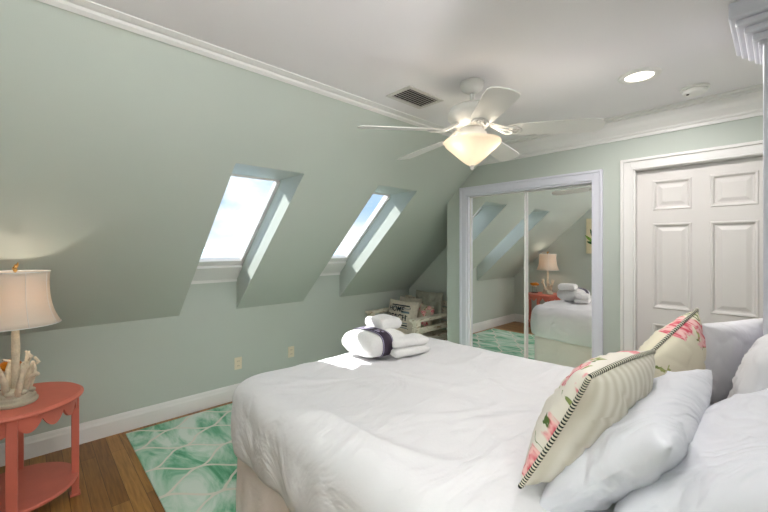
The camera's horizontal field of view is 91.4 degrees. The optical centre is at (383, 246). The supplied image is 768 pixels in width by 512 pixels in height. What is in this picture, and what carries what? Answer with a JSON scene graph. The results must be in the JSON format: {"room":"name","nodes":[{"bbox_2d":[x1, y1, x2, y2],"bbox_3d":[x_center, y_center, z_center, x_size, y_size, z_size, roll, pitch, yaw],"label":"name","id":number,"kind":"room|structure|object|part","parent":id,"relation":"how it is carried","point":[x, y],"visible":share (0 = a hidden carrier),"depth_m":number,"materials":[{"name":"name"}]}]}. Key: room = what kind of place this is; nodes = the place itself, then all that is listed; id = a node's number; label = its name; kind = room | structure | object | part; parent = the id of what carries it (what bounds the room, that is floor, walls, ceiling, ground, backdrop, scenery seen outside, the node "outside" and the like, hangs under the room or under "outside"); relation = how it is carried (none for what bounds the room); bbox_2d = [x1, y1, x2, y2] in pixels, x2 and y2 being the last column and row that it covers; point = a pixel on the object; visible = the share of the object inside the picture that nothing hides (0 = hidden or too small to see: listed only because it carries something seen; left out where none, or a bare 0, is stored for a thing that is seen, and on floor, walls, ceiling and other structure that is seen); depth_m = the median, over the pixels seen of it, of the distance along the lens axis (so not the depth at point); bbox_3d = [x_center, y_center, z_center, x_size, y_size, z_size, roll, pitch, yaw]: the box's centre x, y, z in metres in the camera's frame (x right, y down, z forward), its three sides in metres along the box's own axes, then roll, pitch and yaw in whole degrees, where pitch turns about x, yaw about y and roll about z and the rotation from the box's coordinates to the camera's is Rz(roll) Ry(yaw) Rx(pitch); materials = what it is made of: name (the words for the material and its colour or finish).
{"room":"bedroom","nodes":[
{"label":"bedroom","id":0,"kind":"room"},
{"bbox_2d":[0,402,231,511],"bbox_3d":[0.485,1.540,2.048,4.680,0.120,5.307,0,0,-43],"label":"floor","id":1,"kind":"structure","parent":0,"point":[112,478],"depth_m":2.39,"materials":[{"name":"brown wood"}]},
{"bbox_2d":[0,382,83,511],"bbox_3d":[-2.034,1.164,2.068,0.590,0.632,0.590,0,0,-43],"label":"side table","id":2,"kind":"object","parent":1,"relation":"on","point":[23,488],"visible":0.89,"depth_m":2.06,"materials":[{"name":"pink paint"}]},
{"bbox_2d":[0,359,21,390],"bbox_3d":[-2.179,0.753,2.185,0.122,0.190,0.155,0,0,-13],"label":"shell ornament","id":3,"kind":"object","parent":2,"relation":"on","point":[3,364],"visible":0.17,"depth_m":2.13,"materials":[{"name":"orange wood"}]},
{"bbox_3d":[-1.866,1.175,1.878,0.055,0.610,0.050,0,0,-43],"label":"leg","id":4,"kind":"part","parent":2,"relation":"part of","materials":[{"name":"pink paint"}]},
{"bbox_3d":[-2.202,1.175,2.259,0.055,0.610,0.050,0,0,-43],"label":"leg","id":5,"kind":"part","parent":2,"relation":"part of","materials":[{"name":"pink paint"}]},
{"bbox_2d":[0,262,61,409],"bbox_3d":[-1.989,0.467,2.021,0.381,0.763,0.381,0,0,-6],"label":"table lamp","id":6,"kind":"object","parent":2,"relation":"on","point":[25,295],"visible":1,"depth_m":1.97,"materials":[{"name":"fabric"}]},
{"bbox_3d":[-1.989,0.599,2.021,0.040,0.381,0.042,0,0,-43],"label":"stem","id":7,"kind":"part","parent":6,"relation":"part of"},
{"bbox_3d":[-1.989,0.281,2.021,0.376,0.286,0.376,0,0,-43],"label":"lamp shade","id":8,"kind":"part","parent":6,"relation":"part of","materials":[{"name":"white fabric"}]},
{"bbox_2d":[0,462,77,511],"bbox_3d":[-2.034,1.351,2.068,0.536,0.022,0.536,0,0,-43],"label":"shelf","id":9,"kind":"object","parent":2,"relation":"attached to","point":[39,484],"depth_m":2.12,"materials":[{"name":"pink paint"}]},
{"bbox_3d":[-1.843,1.175,2.236,0.050,0.610,0.055,0,0,-43],"label":"leg","id":10,"kind":"part","parent":2,"relation":"part of","materials":[{"name":"pink paint"}]},
{"bbox_2d":[126,403,236,511],"bbox_3d":[-0.303,1.475,2.901,2.450,0.010,2.430,0,0,-43],"label":"area rug","id":11,"kind":"object","parent":1,"relation":"on","point":[190,462],"visible":0.28,"depth_m":2.56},
{"bbox_2d":[236,458,288,511],"bbox_3d":[0.409,1.125,1.831,1.567,0.689,1.947,0,0,-43],"label":"bed","id":12,"kind":"object","parent":11,"relation":"on","point":[252,495],"visible":0.1,"depth_m":1.82,"materials":[{"name":"fabric"}]},
{"bbox_2d":[231,337,714,511],"bbox_3d":[0.389,0.869,1.855,1.648,0.391,2.014,0,0,-43],"label":"duvet","id":13,"kind":"object","parent":12,"relation":"on","point":[448,427],"visible":0.73,"depth_m":1.51,"materials":[{"name":"white fabric"}]},
{"bbox_2d":[342,326,404,357],"bbox_3d":[-0.061,0.610,2.421,0.310,0.167,0.321,0,0,-43],"label":"bath towel","id":14,"kind":"object","parent":13,"relation":"on","point":[365,341],"visible":0.89,"depth_m":2.30,"materials":[{"name":"fabric"}]},
{"bbox_2d":[365,314,401,328],"bbox_3d":[-0.005,0.510,2.515,0.170,0.088,0.200,0,0,-37],"label":"bath towel","id":15,"kind":"object","parent":14,"relation":"on","point":[382,321],"visible":0.85,"depth_m":2.46,"materials":[{"name":"fabric"}]},
{"bbox_2d":[390,344,429,357],"bbox_3d":[0.144,0.657,2.401,0.270,0.062,0.160,0,0,-31],"label":"bath towel","id":16,"kind":"object","parent":13,"relation":"on","point":[414,350],"visible":0.6,"depth_m":2.32,"materials":[{"name":"fabric"}]},
{"bbox_2d":[392,333,429,347],"bbox_3d":[0.144,0.607,2.408,0.260,0.063,0.156,0,0,-28],"label":"bath towel","id":17,"kind":"object","parent":16,"relation":"on","point":[412,339],"visible":0.8,"depth_m":2.35,"materials":[{"name":"fabric"}]},
{"bbox_2d":[518,350,655,488],"bbox_3d":[0.618,0.498,1.115,0.487,0.380,0.256,0,0,-37],"label":"throw pillow","id":18,"kind":"object","parent":13,"relation":"on","point":[599,392],"visible":0.83,"depth_m":0.98,"materials":[{"name":"fabric"}]},
{"bbox_2d":[539,369,712,511],"bbox_3d":[0.766,0.574,1.147,0.727,0.330,0.326,0,0,-42],"label":"bed pillow","id":19,"kind":"object","parent":13,"relation":"on","point":[655,434],"visible":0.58,"depth_m":0.93,"materials":[{"name":"white fabric"}]},
{"bbox_2d":[639,308,705,377],"bbox_3d":[1.176,0.518,1.551,0.558,0.517,0.204,0,0,-30],"label":"throw pillow","id":20,"kind":"object","parent":13,"relation":"on","point":[680,345],"visible":0.38,"depth_m":1.46,"materials":[{"name":"fabric"}]},
{"bbox_2d":[613,389,767,511],"bbox_3d":[0.879,0.573,0.992,0.744,0.325,0.358,0,0,-43],"label":"bed pillow","id":21,"kind":"object","parent":13,"relation":"on","point":[724,468],"visible":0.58,"depth_m":0.82,"materials":[{"name":"white fabric"}]},
{"bbox_2d":[702,318,762,402],"bbox_3d":[1.505,0.515,1.671,0.440,0.389,0.187,0,0,-18],"label":"bed pillow","id":22,"kind":"object","parent":13,"relation":"on","point":[727,343],"visible":0.48,"depth_m":1.57,"materials":[{"name":"white fabric"}]},
{"bbox_2d":[727,334,767,397],"bbox_3d":[1.307,0.505,1.296,0.464,0.408,0.188,0,0,-41],"label":"bed pillow","id":23,"kind":"object","parent":13,"relation":"on","point":[751,376],"visible":0.46,"depth_m":1.21,"materials":[{"name":"white fabric"}]},
{"bbox_2d":[365,295,446,339],"bbox_3d":[0.342,1.080,4.672,0.800,0.800,0.845,0,0,-43],"label":"bench","id":24,"kind":"object","parent":1,"relation":"on","point":[435,331],"visible":0.16,"depth_m":4.45,"materials":[{"name":"white wood"}]},
{"bbox_3d":[0.060,0.829,4.918,0.730,0.033,0.100,0,0,-43],"label":"armrest","id":25,"kind":"part","parent":24,"relation":"part of","materials":[{"name":"white wood"}]},
{"bbox_2d":[388,298,418,333],"bbox_3d":[0.221,0.880,4.650,0.165,0.412,0.503,0,0,-41],"label":"throw pillow","id":26,"kind":"object","parent":24,"relation":"on","point":[403,310],"visible":0.65,"depth_m":4.55,"materials":[{"name":"beige fabric"}]},
{"bbox_2d":[400,296,421,315],"bbox_3d":[0.343,0.865,4.972,0.172,0.375,0.400,0,0,-43],"label":"throw pillow","id":27,"kind":"object","parent":24,"relation":"on","point":[406,299],"visible":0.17,"depth_m":4.93,"materials":[{"name":"beige fabric"}]},
{"bbox_3d":[0.360,1.163,4.165,0.070,0.635,0.075,0,0,-43],"label":"leg","id":28,"kind":"part","parent":24,"relation":"part of","materials":[{"name":"white wood"}]},
{"bbox_3d":[0.342,1.075,4.672,0.700,0.040,0.715,0,0,-43],"label":"seat","id":29,"kind":"part","parent":24,"relation":"part of","materials":[{"name":"white wood"}]},
{"bbox_2d":[417,303,434,326],"bbox_3d":[0.507,0.860,4.561,0.158,0.294,0.300,0,0,-24],"label":"throw pillow","id":30,"kind":"object","parent":24,"relation":"on","point":[424,310],"visible":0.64,"depth_m":4.47,"materials":[{"name":"fabric"}]},
{"bbox_3d":[0.573,0.829,4.377,0.730,0.033,0.100,0,0,-43],"label":"armrest","id":31,"kind":"part","parent":24,"relation":"part of","materials":[{"name":"white wood"}]},
{"bbox_2d":[416,290,443,324],"bbox_3d":[0.574,0.790,4.840,0.147,0.417,0.461,0,0,-43],"label":"throw pillow","id":32,"kind":"object","parent":24,"relation":"on","point":[428,298],"visible":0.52,"depth_m":4.73,"materials":[{"name":"grey fabric"}]},
{"bbox_3d":[0.614,0.950,4.406,0.630,0.060,0.035,0,0,-43],"label":"rail","id":33,"kind":"part","parent":24,"relation":"part of","materials":[{"name":"white wood"}]},
{"bbox_3d":[0.614,1.110,4.406,0.630,0.080,0.035,0,0,-43],"label":"rail","id":34,"kind":"part","parent":24,"relation":"part of","materials":[{"name":"white wood"}]},
{"bbox_2d":[0,289,408,443],"bbox_3d":[-1.236,1.043,3.866,4.480,0.874,0.100,0,0,-43],"label":"wall","id":35,"kind":"structure","parent":0,"point":[120,367],"depth_m":3.28,"materials":[{"name":"green paint"}]},
{"bbox_2d":[0,383,239,466],"bbox_3d":[-1.197,1.405,3.824,4.280,0.151,0.016,0,0,-43],"label":"baseboard","id":36,"kind":"structure","parent":35,"relation":"attached to","point":[58,439],"depth_m":2.97,"materials":[{"name":"paint"}]},
{"bbox_2d":[234,357,241,369],"bbox_3d":[-1.411,1.133,3.625,0.072,0.116,0.009,0,0,-43],"label":"power outlet","id":37,"kind":"object","parent":35,"relation":"attached to","point":[237,361],"visible":1,"depth_m":3.62,"materials":[{"name":"beige plastic"}]},
{"bbox_2d":[288,346,293,357],"bbox_3d":[-0.995,1.133,4.018,0.072,0.116,0.009,0,0,-43],"label":"power outlet","id":38,"kind":"object","parent":35,"relation":"attached to","point":[290,349],"visible":1,"depth_m":4.02,"materials":[{"name":"beige plastic"}]},
{"bbox_2d":[0,0,477,335],"bbox_3d":[-0.600,-0.370,3.193,4.480,1.952,1.751,0,0,-43],"label":"wall","id":39,"kind":"structure","parent":0,"point":[120,149],"depth_m":2.32,"materials":[{"name":"green paint"}]},
{"bbox_2d":[191,174,279,283],"bbox_3d":[-1.315,-0.133,3.137,0.502,0.942,0.960,0,0,-43],"label":"window","id":40,"kind":"structure","parent":39,"relation":"in","point":[211,269],"depth_m":3.35,"materials":[{"name":"paint"}]},
{"bbox_2d":[37,0,454,136],"bbox_3d":[-0.264,-0.944,2.360,3.622,0.034,0.082,0,0,-43],"label":"trim","id":41,"kind":"structure","parent":39,"relation":"attached to","point":[86,8],"depth_m":1.83,"materials":[{"name":"paint"}]},
{"bbox_2d":[320,193,390,275],"bbox_3d":[-0.419,-0.133,3.985,0.497,0.942,0.960,0,0,-43],"label":"window","id":42,"kind":"structure","parent":39,"relation":"in","point":[336,263],"depth_m":4.22,"materials":[{"name":"paint"}]},
{"bbox_2d":[89,0,762,140],"bbox_3d":[0.903,-1.010,1.135,3.832,0.100,3.406,0,0,-43],"label":"ceiling","id":43,"kind":"structure","parent":0,"point":[565,59],"depth_m":1.78,"materials":[{"name":"paint"}]},
{"bbox_2d":[386,85,443,108],"bbox_3d":[0.201,-0.955,2.421,0.330,0.010,0.210,0,0,-43],"label":"ceiling vent","id":44,"kind":"object","parent":43,"relation":"in","point":[409,95],"visible":1,"depth_m":2.41,"materials":[{"name":"metal"}]},
{"bbox_2d":[357,78,604,169],"bbox_3d":[0.519,-0.703,2.240,1.298,0.514,1.298,0,0,-43],"label":"ceiling fan","id":45,"kind":"object","parent":43,"relation":"hanging from","point":[470,143],"visible":1,"depth_m":2.09,"materials":[{"name":"white metal"}]},
{"bbox_3d":[0.092,-0.650,2.074,0.479,0.052,0.143,0,0,-16],"label":"blade","id":46,"kind":"part","parent":45,"relation":"part of","materials":[{"name":"white wood"}]},
{"bbox_3d":[0.266,-0.650,2.566,0.143,0.052,0.479,0,0,-34],"label":"blade","id":47,"kind":"part","parent":45,"relation":"part of","materials":[{"name":"white wood"}]},
{"bbox_3d":[0.517,-0.543,2.200,0.329,0.143,0.338,0,0,-43],"label":"lamp shade","id":48,"kind":"part","parent":45,"relation":"part of","materials":[{"name":"white glass"}]},
{"bbox_3d":[0.505,-0.650,1.756,0.143,0.052,0.479,0,0,2],"label":"blade","id":49,"kind":"part","parent":45,"relation":"part of","materials":[{"name":"white wood"}]},
{"bbox_3d":[0.788,-0.650,2.552,0.143,0.052,0.479,0,0,38],"label":"blade","id":50,"kind":"part","parent":45,"relation":"part of","materials":[{"name":"white wood"}]},
{"bbox_3d":[0.935,-0.650,2.051,0.479,0.052,0.143,0,0,20],"label":"blade","id":51,"kind":"part","parent":45,"relation":"part of","materials":[{"name":"white wood"}]},
{"bbox_2d":[617,67,661,84],"bbox_3d":[1.435,-0.956,2.106,0.208,0.011,0.208,0,0,-43],"label":"recessed light","id":52,"kind":"object","parent":43,"relation":"in","point":[640,75],"visible":1,"depth_m":2.10,"materials":[{"name":"white plastic"}]},
{"bbox_2d":[679,83,709,96],"bbox_3d":[1.884,-0.940,2.272,0.144,0.041,0.144,0,0,-43],"label":"smoke detector","id":53,"kind":"object","parent":43,"relation":"attached to","point":[697,89],"visible":1,"depth_m":2.24,"materials":[{"name":"white plastic"}]},
{"bbox_2d":[409,246,446,329],"bbox_3d":[0.786,0.380,4.915,0.100,2.200,1.357,0,0,-43],"label":"wall","id":54,"kind":"structure","parent":0,"point":[434,278],"depth_m":4.95,"materials":[{"name":"green paint"}]},
{"bbox_2d":[447,115,762,354],"bbox_3d":[1.647,0.230,3.136,0.200,2.500,2.610,0,0,-43],"label":"wall","id":55,"kind":"structure","parent":0,"point":[607,157],"depth_m":2.90,"materials":[{"name":"green paint"}]},
{"bbox_2d":[470,191,525,357],"bbox_3d":[1.093,0.477,3.641,0.022,1.966,0.590,0,0,-43],"label":"door","id":56,"kind":"structure","parent":55,"relation":"in","point":[497,221],"depth_m":3.62,"materials":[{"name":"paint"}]},
{"bbox_2d":[459,169,602,357],"bbox_3d":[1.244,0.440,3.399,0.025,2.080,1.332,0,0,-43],"label":"trim","id":57,"kind":"structure","parent":55,"relation":"attached to","point":[596,176],"depth_m":3.12,"materials":[{"name":"paint"}]},
{"bbox_2d":[526,184,591,367],"bbox_3d":[1.506,0.477,3.242,0.022,1.966,0.586,0,0,-43],"label":"door","id":58,"kind":"structure","parent":55,"relation":"in","point":[558,220],"depth_m":3.23,"materials":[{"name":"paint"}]},
{"bbox_2d":[477,84,762,165],"bbox_3d":[1.661,-0.880,2.895,0.112,0.162,2.241,0,0,-43],"label":"trim","id":59,"kind":"structure","parent":55,"relation":"attached to","point":[747,102],"depth_m":2.63,"materials":[{"name":"paint"}]},
{"bbox_2d":[620,140,762,350],"bbox_3d":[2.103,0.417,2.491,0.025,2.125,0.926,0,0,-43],"label":"trim","id":60,"kind":"structure","parent":55,"relation":"attached to","point":[627,167],"depth_m":2.78,"materials":[{"name":"paint"}]},
{"bbox_2d":[637,157,762,402],"bbox_3d":[2.131,0.460,2.517,0.109,2.030,0.739,0,0,-43],"label":"door","id":61,"kind":"structure","parent":55,"relation":"in","point":[700,226],"depth_m":2.53,"materials":[{"name":"paint"}]},
{"bbox_2d":[728,0,767,335],"bbox_3d":[1.615,0.260,1.516,0.420,2.440,0.299,0,0,-43],"label":"column","id":62,"kind":"structure","parent":0,"point":[748,19],"depth_m":1.47,"materials":[{"name":"paint"}]},
{"label":"outside","id":63,"kind":"structure","parent":0,"visible":0},
{"bbox_2d":[201,247,348,257],"bbox_3d":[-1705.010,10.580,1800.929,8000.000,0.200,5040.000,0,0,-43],"label":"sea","id":64,"kind":"structure","parent":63,"point":[208,252],"depth_m":745.26,"materials":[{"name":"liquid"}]}
]}

